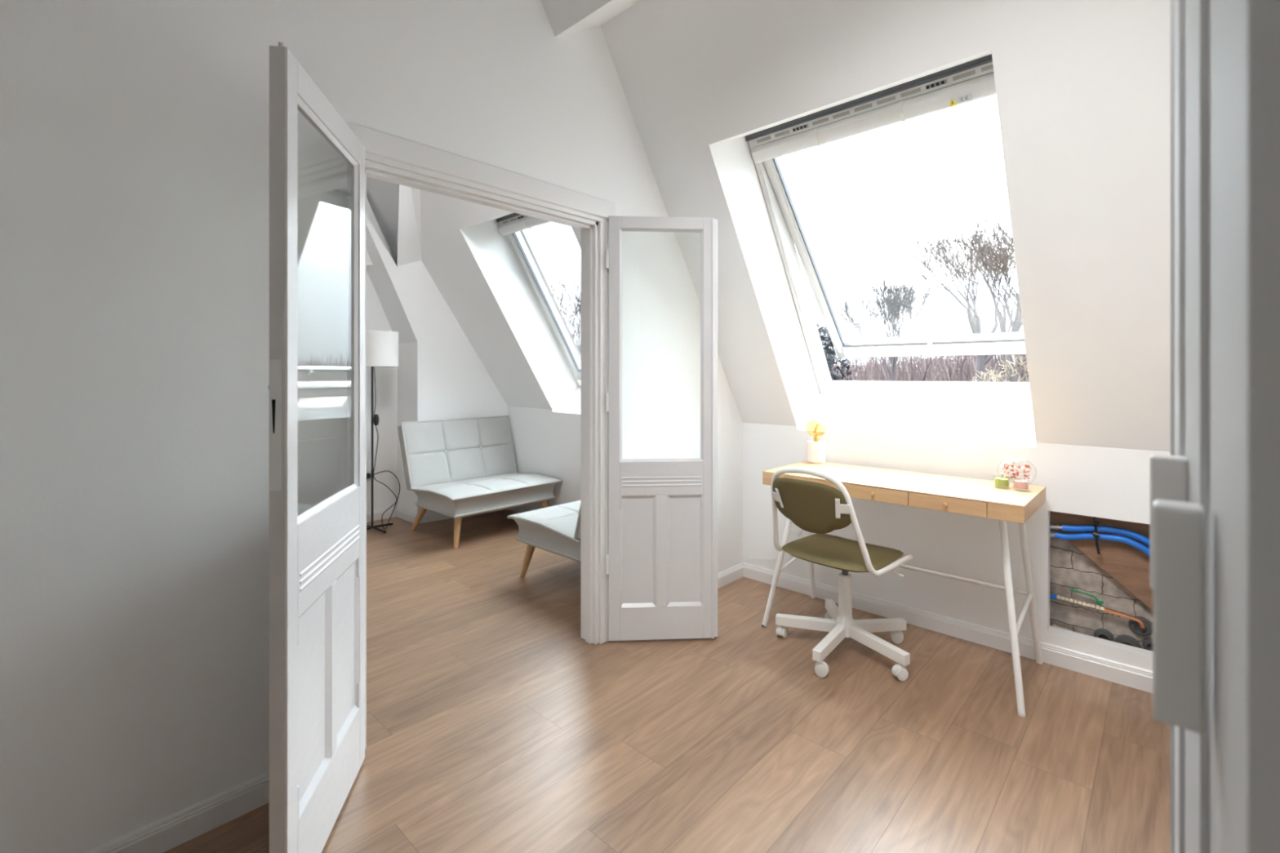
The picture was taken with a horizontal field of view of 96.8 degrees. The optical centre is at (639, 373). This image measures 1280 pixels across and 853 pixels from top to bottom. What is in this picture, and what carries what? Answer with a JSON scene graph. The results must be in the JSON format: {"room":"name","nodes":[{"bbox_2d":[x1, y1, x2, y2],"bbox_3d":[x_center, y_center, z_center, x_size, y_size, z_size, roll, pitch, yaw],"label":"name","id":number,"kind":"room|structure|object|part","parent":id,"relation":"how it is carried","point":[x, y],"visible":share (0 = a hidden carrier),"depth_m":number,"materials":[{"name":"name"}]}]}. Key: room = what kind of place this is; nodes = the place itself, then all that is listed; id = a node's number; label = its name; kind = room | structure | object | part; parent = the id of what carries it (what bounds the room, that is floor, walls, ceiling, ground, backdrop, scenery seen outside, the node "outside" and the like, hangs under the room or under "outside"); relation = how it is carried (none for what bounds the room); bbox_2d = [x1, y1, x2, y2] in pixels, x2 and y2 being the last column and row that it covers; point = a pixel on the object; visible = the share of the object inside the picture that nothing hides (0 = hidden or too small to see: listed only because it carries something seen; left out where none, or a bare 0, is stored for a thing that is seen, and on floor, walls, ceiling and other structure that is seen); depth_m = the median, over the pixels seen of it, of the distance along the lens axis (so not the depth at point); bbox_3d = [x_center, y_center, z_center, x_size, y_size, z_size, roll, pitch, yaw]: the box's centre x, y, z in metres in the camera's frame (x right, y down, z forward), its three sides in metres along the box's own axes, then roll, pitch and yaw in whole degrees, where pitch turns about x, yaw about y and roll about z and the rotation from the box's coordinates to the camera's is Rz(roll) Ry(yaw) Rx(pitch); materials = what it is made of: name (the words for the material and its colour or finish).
{"room":"home office","nodes":[
{"label":"home office","id":0,"kind":"room"},
{"bbox_2d":[0,0,742,852],"bbox_3d":[-1.200,-0.950,1.512,0.100,4.299,5.200,0,0,43],"label":"wall","id":1,"kind":"structure","parent":0,"point":[135,134],"depth_m":1.46,"materials":[{"name":"white paint"}]},
{"bbox_2d":[84,771,269,852],"bbox_3d":[-1.942,1.161,0.632,0.015,0.078,2.900,0,0,43],"label":"baseboard","id":2,"kind":"structure","parent":1,"relation":"attached to","point":[164,834],"depth_m":1.47,"materials":[{"name":"white wood"}]},
{"bbox_2d":[267,41,364,852],"bbox_3d":[-0.835,0.237,1.492,0.065,1.905,0.564,0,0,-10],"label":"door","id":3,"kind":"structure","parent":1,"relation":"in","point":[317,555],"depth_m":1.34,"materials":[{"name":"white wood"}]},
{"bbox_3d":[-0.781,0.110,1.217,0.022,0.280,0.003,0,0,-10],"label":"lock plate","id":4,"kind":"part","parent":3,"relation":"part of","materials":[{"name":"silver metal"}]},
{"bbox_3d":[-0.803,0.776,1.373,0.012,0.448,0.204,0,0,-10],"label":"panel","id":5,"kind":"part","parent":3,"relation":"part of","materials":[{"name":"white wood"}]},
{"bbox_3d":[-0.813,0.186,1.490,0.015,1.632,0.441,0,0,-10],"label":"moulding","id":6,"kind":"part","parent":3,"relation":"part of","materials":[{"name":"white wood"}]},
{"bbox_3d":[-0.844,0.776,1.610,0.012,0.448,0.189,0,0,-10],"label":"panel","id":7,"kind":"part","parent":3,"relation":"part of","materials":[{"name":"white wood"}]},
{"bbox_2d":[343,120,615,644],"bbox_3d":[-0.514,0.212,2.159,0.020,1.976,1.162,0,0,43],"label":"trim","id":8,"kind":"structure","parent":1,"relation":"attached to","point":[383,148],"depth_m":2.36,"materials":[{"name":"white wood"}]},
{"bbox_2d":[364,160,598,749],"bbox_3d":[-0.569,0.263,2.188,0.100,1.875,1.020,0,0,43],"label":"door frame","id":9,"kind":"structure","parent":1,"relation":"attached to","point":[588,228],"depth_m":2.52,"materials":[{"name":"white wood"}]},
{"bbox_2d":[541,0,641,36],"bbox_3d":[0.389,-1.599,1.724,1.935,0.414,0.414,0,0,43],"label":"beam","id":10,"kind":"structure","parent":1,"relation":"attached to","point":[564,16],"depth_m":2.28,"materials":[{"name":"white paint"}]},
{"bbox_2d":[604,216,717,640],"bbox_3d":[0.098,0.244,2.559,0.508,1.892,0.048,0,0,-4],"label":"door","id":11,"kind":"structure","parent":1,"relation":"in","point":[661,564],"depth_m":2.55,"materials":[{"name":"white wood"}]},
{"bbox_3d":[-0.010,0.793,2.552,0.157,0.493,0.012,0,0,-4],"label":"panel","id":12,"kind":"part","parent":11,"relation":"part of","materials":[{"name":"white wood"}]},
{"bbox_3d":[0.097,0.197,2.550,0.375,1.690,0.015,0,0,-4],"label":"moulding","id":13,"kind":"part","parent":11,"relation":"part of","materials":[{"name":"white wood"}]},
{"bbox_3d":[0.202,0.793,2.566,0.160,0.493,0.012,0,0,-4],"label":"panel","id":14,"kind":"part","parent":11,"relation":"part of","materials":[{"name":"white wood"}]},
{"bbox_2d":[717,562,743,588],"bbox_3d":[0.254,1.161,2.986,0.015,0.078,1.060,0,0,43],"label":"baseboard","id":15,"kind":"structure","parent":1,"relation":"attached to","point":[725,577],"depth_m":3.26,"materials":[{"name":"white wood"}]},
{"bbox_2d":[366,235,397,511],"bbox_3d":[-3.321,-1.100,3.490,0.100,4.600,5.200,0,0,43],"label":"wall","id":16,"kind":"structure","parent":0,"point":[386,377],"depth_m":4.69,"materials":[{"name":"white paint"}]},
{"bbox_2d":[366,471,371,481],"bbox_3d":[-2.225,0.830,4.554,0.050,0.080,0.150,0,0,43],"label":"wall socket","id":17,"kind":"object","parent":16,"relation":"attached to","point":[368,473],"visible":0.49,"depth_m":4.60,"materials":[{"name":"white plastic"}]},
{"bbox_2d":[366,198,394,266],"bbox_3d":[-2.346,-1.450,4.352,0.150,1.200,0.890,0,0,43],"label":"beam","id":18,"kind":"structure","parent":16,"relation":"attached to","point":[370,214],"depth_m":4.50,"materials":[{"name":"white paint"}]},
{"bbox_2d":[366,506,396,522],"bbox_3d":[-3.546,1.161,3.165,0.015,0.078,4.417,0,0,43],"label":"baseboard","id":19,"kind":"structure","parent":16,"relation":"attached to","point":[377,514],"depth_m":4.67,"materials":[{"name":"white"}]},
{"bbox_2d":[366,216,507,524],"bbox_3d":[-1.775,-0.090,4.736,0.460,2.580,1.270,0,0,43],"label":"wall","id":20,"kind":"structure","parent":0,"point":[441,375],"depth_m":4.63,"materials":[{"name":"white paint"}]},
{"bbox_2d":[395,506,417,523],"bbox_3d":[-1.915,1.161,4.654,0.368,0.078,0.015,0,0,43],"label":"baseboard","id":21,"kind":"structure","parent":20,"relation":"attached to","point":[408,516],"depth_m":4.65,"materials":[{"name":"white"}]},
{"bbox_2d":[397,184,421,266],"bbox_3d":[-1.672,-1.522,4.078,0.179,1.370,0.946,0,0,-20],"label":"beam","id":22,"kind":"structure","parent":20,"relation":"attached to","point":[409,232],"depth_m":4.24,"materials":[{"name":"white paint"}]},
{"bbox_2d":[163,509,1170,852],"bbox_3d":[-1.633,1.260,2.122,5.635,0.120,5.500,0,0,43],"label":"floor","id":23,"kind":"structure","parent":0,"point":[493,726],"depth_m":1.87,"materials":[{"name":"brown wood"}]},
{"bbox_2d":[366,330,399,533],"bbox_3d":[-2.028,0.440,4.367,0.326,1.519,0.351,0,0,-16],"label":"floor lamp","id":24,"kind":"object","parent":23,"relation":"on","point":[382,346],"visible":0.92,"depth_m":4.28,"materials":[{"name":"white fabric"}]},
{"bbox_2d":[373,413,378,426],"bbox_3d":[-2.026,0.355,4.362,0.040,0.090,0.040,0,0,43],"label":"switch","id":25,"kind":"object","parent":24,"relation":"attached to","point":[375,419],"depth_m":4.35,"materials":[{"name":"black plastic"}]},
{"bbox_3d":[-2.009,-0.188,4.346,0.300,0.265,0.300,0,0,43],"label":"lamp shade","id":26,"kind":"part","parent":24,"relation":"part of","materials":[{"name":"white fabric"}]},
{"bbox_2d":[397,415,561,548],"bbox_3d":[-1.245,0.788,4.439,0.845,0.840,0.965,0,0,43],"label":"sofa","id":27,"kind":"object","parent":23,"relation":"on","point":[455,468],"visible":1,"depth_m":4.40,"materials":[{"name":"grey fabric"}]},
{"bbox_3d":[-1.675,1.089,4.306,0.172,0.238,0.054,0,0,19],"label":"leg","id":28,"kind":"part","parent":27,"relation":"part of","materials":[{"name":"brown wood"}]},
{"bbox_3d":[-1.271,1.091,3.936,0.053,0.227,0.102,0,0,8],"label":"leg","id":29,"kind":"part","parent":27,"relation":"part of","materials":[{"name":"brown wood"}]},
{"bbox_3d":[-1.464,0.623,4.644,0.230,0.494,0.949,0,0,43],"label":"backrest","id":30,"kind":"part","parent":27,"relation":"part of","materials":[{"name":"grey fabric"}]},
{"bbox_3d":[-1.175,0.897,4.375,0.640,0.156,0.930,0,0,43],"label":"seat","id":31,"kind":"part","parent":27,"relation":"part of","materials":[{"name":"grey fabric"}]},
{"bbox_3d":[-1.175,0.981,4.375,0.586,0.028,0.876,0,0,43],"label":"board","id":32,"kind":"part","parent":27,"relation":"part of","materials":[{"name":"grey fabric"}]},
{"bbox_3d":[-0.744,1.091,4.501,0.102,0.227,0.053,0,0,-12],"label":"leg","id":33,"kind":"part","parent":27,"relation":"part of","materials":[{"name":"brown wood"}]},
{"bbox_2d":[506,500,580,577],"bbox_3d":[-0.158,0.788,3.415,0.845,0.840,0.965,0,0,43],"label":"sofa","id":34,"kind":"object","parent":23,"relation":"on","point":[556,529],"visible":0.17,"depth_m":3.21,"materials":[{"name":"grey fabric"}]},
{"bbox_3d":[-0.658,1.091,3.353,0.102,0.227,0.053,0,0,-12],"label":"leg","id":35,"kind":"part","parent":34,"relation":"part of","materials":[{"name":"brown wood"}]},
{"bbox_3d":[-0.227,0.897,3.479,0.640,0.156,0.930,0,0,43],"label":"seat","id":36,"kind":"part","parent":34,"relation":"part of","materials":[{"name":"grey fabric"}]},
{"bbox_3d":[-0.227,0.981,3.479,0.586,0.028,0.876,0,0,43],"label":"board","id":37,"kind":"part","parent":34,"relation":"part of","materials":[{"name":"grey"}]},
{"bbox_3d":[0.061,0.623,3.210,0.230,0.494,0.949,0,0,43],"label":"backrest","id":38,"kind":"part","parent":34,"relation":"part of","materials":[{"name":"grey fabric"}]},
{"bbox_2d":[770,467,912,680],"bbox_3d":[0.861,0.787,2.432,0.628,0.825,0.568,0,0,-43],"label":"swivel chair","id":39,"kind":"object","parent":23,"relation":"on","point":[818,508],"visible":1,"depth_m":2.33,"materials":[{"name":"white metal"}]},
{"bbox_3d":[0.747,1.110,2.534,0.276,0.060,0.035,0,0,23],"label":"arm","id":40,"kind":"part","parent":39,"relation":"part of","materials":[{"name":"white"}]},
{"bbox_3d":[0.664,0.528,2.260,0.103,0.222,0.346,0,0,-43],"label":"backrest","id":41,"kind":"part","parent":39,"relation":"part of","materials":[{"name":"green fabric"}]},
{"bbox_3d":[0.789,1.110,2.353,0.035,0.060,0.276,0,0,41],"label":"arm","id":42,"kind":"part","parent":39,"relation":"part of","materials":[{"name":"white"}]},
{"bbox_3d":[0.907,1.110,2.630,0.035,0.060,0.276,0,0,5],"label":"arm","id":43,"kind":"part","parent":39,"relation":"part of","materials":[{"name":"white metal"}]},
{"bbox_3d":[0.840,0.593,2.424,0.537,0.439,0.459,0,0,-43],"label":"frame","id":44,"kind":"part","parent":39,"relation":"part of","materials":[{"name":"white metal"}]},
{"bbox_3d":[0.884,0.775,2.465,0.420,0.044,0.432,0,0,-43],"label":"seat","id":45,"kind":"part","parent":39,"relation":"part of","materials":[{"name":"green fabric"}]},
{"bbox_3d":[0.974,1.110,2.337,0.035,0.060,0.276,0,0,-31],"label":"arm","id":46,"kind":"part","parent":39,"relation":"part of","materials":[{"name":"white"}]},
{"bbox_3d":[1.047,1.110,2.508,0.276,0.060,0.035,0,0,-13],"label":"arm","id":47,"kind":"part","parent":39,"relation":"part of","materials":[{"name":"white"}]},
{"bbox_3d":[1.003,0.818,2.394,0.207,0.034,0.014,0,0,44],"label":"height lever","id":48,"kind":"part","parent":39,"relation":"part of","materials":[{"name":"white"}]},
{"bbox_2d":[761,461,1045,716],"bbox_3d":[1.118,0.830,2.510,1.051,0.740,0.532,0,0,43],"label":"desk","id":49,"kind":"object","parent":23,"relation":"on","point":[982,498],"visible":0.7,"depth_m":2.28,"materials":[{"name":"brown wood"}]},
{"bbox_3d":[0.682,0.857,2.727,0.215,0.685,0.026,0,0,-17],"label":"leg","id":50,"kind":"part","parent":49,"relation":"part of","materials":[{"name":"white metal"}]},
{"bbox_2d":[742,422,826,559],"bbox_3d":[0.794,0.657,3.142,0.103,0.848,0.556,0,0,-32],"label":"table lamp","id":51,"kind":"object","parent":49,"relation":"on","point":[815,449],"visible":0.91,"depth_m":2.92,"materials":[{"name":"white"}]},
{"bbox_2d":[813,436,818,441],"bbox_3d":[0.915,0.341,2.951,0.026,0.028,0.026,0,0,43],"label":"socket","id":52,"kind":"object","parent":51,"relation":"attached to","point":[815,438],"depth_m":2.94,"materials":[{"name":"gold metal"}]},
{"bbox_3d":[0.887,0.857,2.960,0.025,0.684,0.195,0,0,28],"label":"leg","id":53,"kind":"part","parent":49,"relation":"part of","materials":[{"name":"white metal"}]},
{"bbox_3d":[0.763,0.493,2.514,0.269,0.054,0.014,0,0,43],"label":"drawer","id":54,"kind":"part","parent":49,"relation":"part of","materials":[{"name":"brown wood"}]},
{"bbox_3d":[0.960,0.493,2.330,0.267,0.054,0.014,0,0,43],"label":"drawer","id":55,"kind":"part","parent":49,"relation":"part of","materials":[{"name":"brown wood"}]},
{"bbox_3d":[0.961,0.490,2.329,1.035,0.062,0.014,0,0,43],"label":"frame","id":56,"kind":"part","parent":49,"relation":"part of","materials":[{"name":"brown wood"}]},
{"bbox_3d":[1.158,0.493,2.146,0.268,0.054,0.014,0,0,43],"label":"drawer","id":57,"kind":"part","parent":49,"relation":"part of","materials":[{"name":"brown wood"}]},
{"bbox_2d":[995,476,1008,486],"bbox_3d":[1.461,0.437,2.295,0.055,0.045,0.055,0,0,37],"label":"candle","id":58,"kind":"object","parent":49,"relation":"on","point":[1002,482],"visible":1,"depth_m":2.28,"materials":[{"name":"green wax"}]},
{"bbox_3d":[1.365,0.857,2.090,0.026,0.685,0.214,0,0,13],"label":"leg","id":59,"kind":"part","parent":49,"relation":"part of","materials":[{"name":"white metal"}]},
{"bbox_2d":[996,457,1036,484],"bbox_3d":[1.542,0.401,2.325,0.136,0.116,0.136,0,0,43],"label":"flowers","id":60,"kind":"object","parent":49,"relation":"on","point":[1009,465],"visible":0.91,"depth_m":2.32,"materials":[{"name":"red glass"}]},
{"bbox_2d":[1013,480,1027,488],"bbox_3d":[1.502,0.436,2.239,0.053,0.046,0.053,0,0,37],"label":"candle","id":61,"kind":"object","parent":49,"relation":"on","point":[1019,484],"visible":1,"depth_m":2.22,"materials":[{"name":"pink wax"}]},
{"bbox_3d":[1.583,0.857,2.310,0.195,0.684,0.025,0,0,-33],"label":"leg","id":62,"kind":"part","parent":49,"relation":"part of","materials":[{"name":"white metal"}]},
{"bbox_2d":[366,0,1170,451],"bbox_3d":[-0.723,-1.405,3.170,5.535,3.389,2.125,0,0,43],"label":"ceiling","id":63,"kind":"structure","parent":0,"point":[1082,86],"depth_m":2.05,"materials":[{"name":"white paint"}]},
{"bbox_2d":[748,144,819,390],"bbox_3d":[-1.494,-1.395,2.271,5.635,4.009,5.908,0,0,43],"label":"ceiling","id":64,"kind":"structure","parent":0,"point":[748,144],"depth_m":3.05,"materials":[{"name":"grey paint"}]},
{"bbox_2d":[460,212,580,413],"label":"window","id":65,"kind":"structure","parent":64,"relation":"attached to","point":[512,225],"depth_m":4.41,"materials":[{"name":"white"}]},
{"bbox_2d":[709,49,1035,447],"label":"window","id":66,"kind":"structure","parent":64,"relation":"attached to","point":[973,80],"depth_m":2.84,"materials":[{"name":"white"}]},
{"bbox_3d":[1.544,-0.100,3.061,0.024,0.032,0.076,0,0,-40],"label":"handle","id":67,"kind":"part","parent":66,"relation":"part of","materials":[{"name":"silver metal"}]},
{"bbox_2d":[507,406,1170,671],"bbox_3d":[0.022,0.745,3.969,5.535,0.910,0.060,0,0,43],"label":"wall","id":68,"kind":"structure","parent":0,"point":[1104,482],"depth_m":2.64,"materials":[{"name":"white paint"}]},
{"bbox_2d":[506,505,539,512],"bbox_3d":[-0.327,1.161,4.243,2.350,0.078,0.015,0,0,43],"label":"baseboard","id":69,"kind":"structure","parent":68,"relation":"attached to","point":[522,508],"depth_m":4.86,"materials":[{"name":"white"}]},
{"bbox_2d":[742,562,1152,693],"bbox_3d":[1.312,1.161,2.714,1.935,0.078,0.015,0,0,43],"label":"baseboard","id":70,"kind":"structure","parent":68,"relation":"attached to","point":[1125,674],"depth_m":2.54,"materials":[{"name":"white wood"}]},
{"bbox_2d":[1049,531,1150,557],"bbox_3d":[1.839,0.701,2.312,0.484,0.116,0.025,0,0,43],"label":"pipe","id":71,"kind":"object","parent":68,"relation":"attached to","point":[1144,548],"visible":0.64,"depth_m":2.28,"materials":[{"name":"blue plastic"}]},
{"bbox_2d":[1049,524,1150,546],"bbox_3d":[1.848,0.665,2.303,0.460,0.107,0.025,0,0,43],"label":"pipe","id":72,"kind":"object","parent":68,"relation":"attached to","point":[1134,535],"visible":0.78,"depth_m":2.28,"materials":[{"name":"blue plastic"}]},
{"bbox_2d":[1092,516,1100,554],"bbox_3d":[1.838,0.643,2.288,0.024,0.166,0.016,0,0,43],"label":"strap","id":73,"kind":"object","parent":72,"relation":"attached to","point":[1095,522],"visible":0.93,"depth_m":2.29,"materials":[{"name":"black plastic"}]},
{"bbox_2d":[1049,524,1152,648],"bbox_3d":[1.932,0.750,2.324,0.698,0.900,0.140,0,0,43],"label":"wall","id":74,"kind":"structure","parent":0,"point":[1069,568],"depth_m":2.38,"materials":[{"name":"grey brick"}]},
{"bbox_2d":[1049,622,1087,635],"bbox_3d":[1.800,1.083,2.385,0.218,0.036,0.029,0,0,43],"label":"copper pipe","id":75,"kind":"object","parent":74,"relation":"attached to","point":[1051,624],"visible":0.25,"depth_m":2.40,"materials":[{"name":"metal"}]},
{"bbox_2d":[1049,593,1145,628],"bbox_3d":[1.849,0.967,2.340,0.350,0.059,0.029,0,0,43],"label":"copper pipe","id":76,"kind":"object","parent":74,"relation":"attached to","point":[1058,597],"visible":0.98,"depth_m":2.32,"materials":[{"name":"metal"}]},
{"bbox_2d":[1070,588,1103,605],"bbox_3d":[1.853,0.928,2.357,0.110,0.044,0.014,0,0,43],"label":"tool","id":77,"kind":"object","parent":76,"relation":"on","point":[1100,602],"visible":1,"depth_m":2.34,"materials":[{"name":"green plastic"}]},
{"bbox_2d":[1049,511,1152,610],"bbox_3d":[1.888,0.762,2.328,0.498,0.403,0.030,0,0,43],"label":"wooden beam","id":78,"kind":"structure","parent":74,"relation":"attached to","point":[1126,564],"depth_m":2.27,"materials":[{"name":"brown wood"}]},
{"bbox_2d":[1093,628,1114,641],"bbox_3d":[1.900,1.082,2.329,0.065,0.065,0.026,0,0,43],"label":"flange","id":79,"kind":"object","parent":74,"relation":"attached to","point":[1103,633],"visible":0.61,"depth_m":2.33,"materials":[{"name":"grey rubber"}]},
{"bbox_2d":[1114,635,1142,648],"bbox_3d":[1.955,1.096,2.277,0.086,0.086,0.026,0,0,43],"label":"flange","id":80,"kind":"object","parent":74,"relation":"attached to","point":[1124,639],"visible":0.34,"depth_m":2.27,"materials":[{"name":"grey rubber"}]},
{"bbox_2d":[1128,616,1152,636],"bbox_3d":[1.984,1.004,2.250,0.076,0.076,0.026,0,0,43],"label":"flange","id":81,"kind":"object","parent":74,"relation":"attached to","point":[1135,627],"visible":0.88,"depth_m":2.25,"materials":[{"name":"grey rubber"}]},
{"bbox_2d":[1142,638,1152,651],"bbox_3d":[2.006,1.070,2.230,0.054,0.054,0.026,0,0,43],"label":"flange","id":82,"kind":"object","parent":74,"relation":"attached to","point":[1147,643],"visible":0.45,"depth_m":2.23,"materials":[{"name":"grey rubber"}]},
{"bbox_3d":[0.493,-1.100,0.343,0.100,4.600,5.800,0,0,43],"label":"wall","id":83,"kind":"structure","parent":0,"visible":0},
{"bbox_2d":[1150,0,1279,852],"bbox_3d":[0.549,0.050,0.459,0.206,2.300,0.620,0,0,43],"label":"door","id":84,"kind":"structure","parent":83,"relation":"in","point":[1215,501],"depth_m":0.39,"materials":[{"name":"grey paint"}]},
{"label":"outside","id":85,"kind":"structure","parent":0,"visible":0},
{"bbox_3d":[90.316,10.450,99.530,320.000,0.500,257.000,0,0,43],"label":"ground","id":86,"kind":"structure","parent":85,"visible":0},
{"bbox_2d":[539,260,580,352],"bbox_3d":[-2.335,3.251,18.676,3.412,13.899,2.341,0,0,3],"label":"bare tree","id":87,"kind":"object","parent":86,"relation":"on","point":[575,312],"visible":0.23,"depth_m":18.80,"materials":[{"name":"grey plant"}]},
{"bbox_2d":[575,328,1029,382],"bbox_3d":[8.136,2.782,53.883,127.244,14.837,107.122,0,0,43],"label":"hedge","id":88,"kind":"object","parent":86,"relation":"on","point":[957,369],"visible":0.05,"depth_m":34.18,"materials":[{"name":"plant"}]},
{"bbox_2d":[816,323,853,380],"bbox_3d":[5.133,4.377,15.973,3.527,11.645,3.578,0,0,43],"label":"evergreen tree","id":89,"kind":"object","parent":86,"relation":"on","point":[830,358],"visible":0.08,"depth_m":15.68,"materials":[{"name":"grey plant"}]},
{"bbox_2d":[835,275,939,381],"bbox_3d":[9.621,3.195,22.226,3.324,14.010,3.623,0,0,43],"label":"bare tree","id":90,"kind":"object","parent":86,"relation":"on","point":[894,304],"visible":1,"depth_m":22.03,"materials":[{"name":"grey plant"}]},
{"bbox_2d":[893,213,1017,382],"bbox_3d":[11.477,2.386,19.128,5.435,15.628,4.466,0,0,23],"label":"bare tree","id":91,"kind":"object","parent":86,"relation":"on","point":[974,321],"visible":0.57,"depth_m":19.16,"materials":[{"name":"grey plant"}]},
{"bbox_2d":[942,205,1022,382],"bbox_3d":[9.567,2.797,13.626,4.164,14.806,3.154,0,0,22],"label":"bare tree","id":92,"kind":"object","parent":86,"relation":"on","point":[1016,324],"visible":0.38,"depth_m":13.88,"materials":[{"name":"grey plant"}]},
{"bbox_2d":[958,354,1028,382],"bbox_3d":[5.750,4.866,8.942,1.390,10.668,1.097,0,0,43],"label":"bush","id":93,"kind":"object","parent":86,"relation":"on","point":[985,377],"visible":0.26,"depth_m":8.95,"materials":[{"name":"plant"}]}
]}

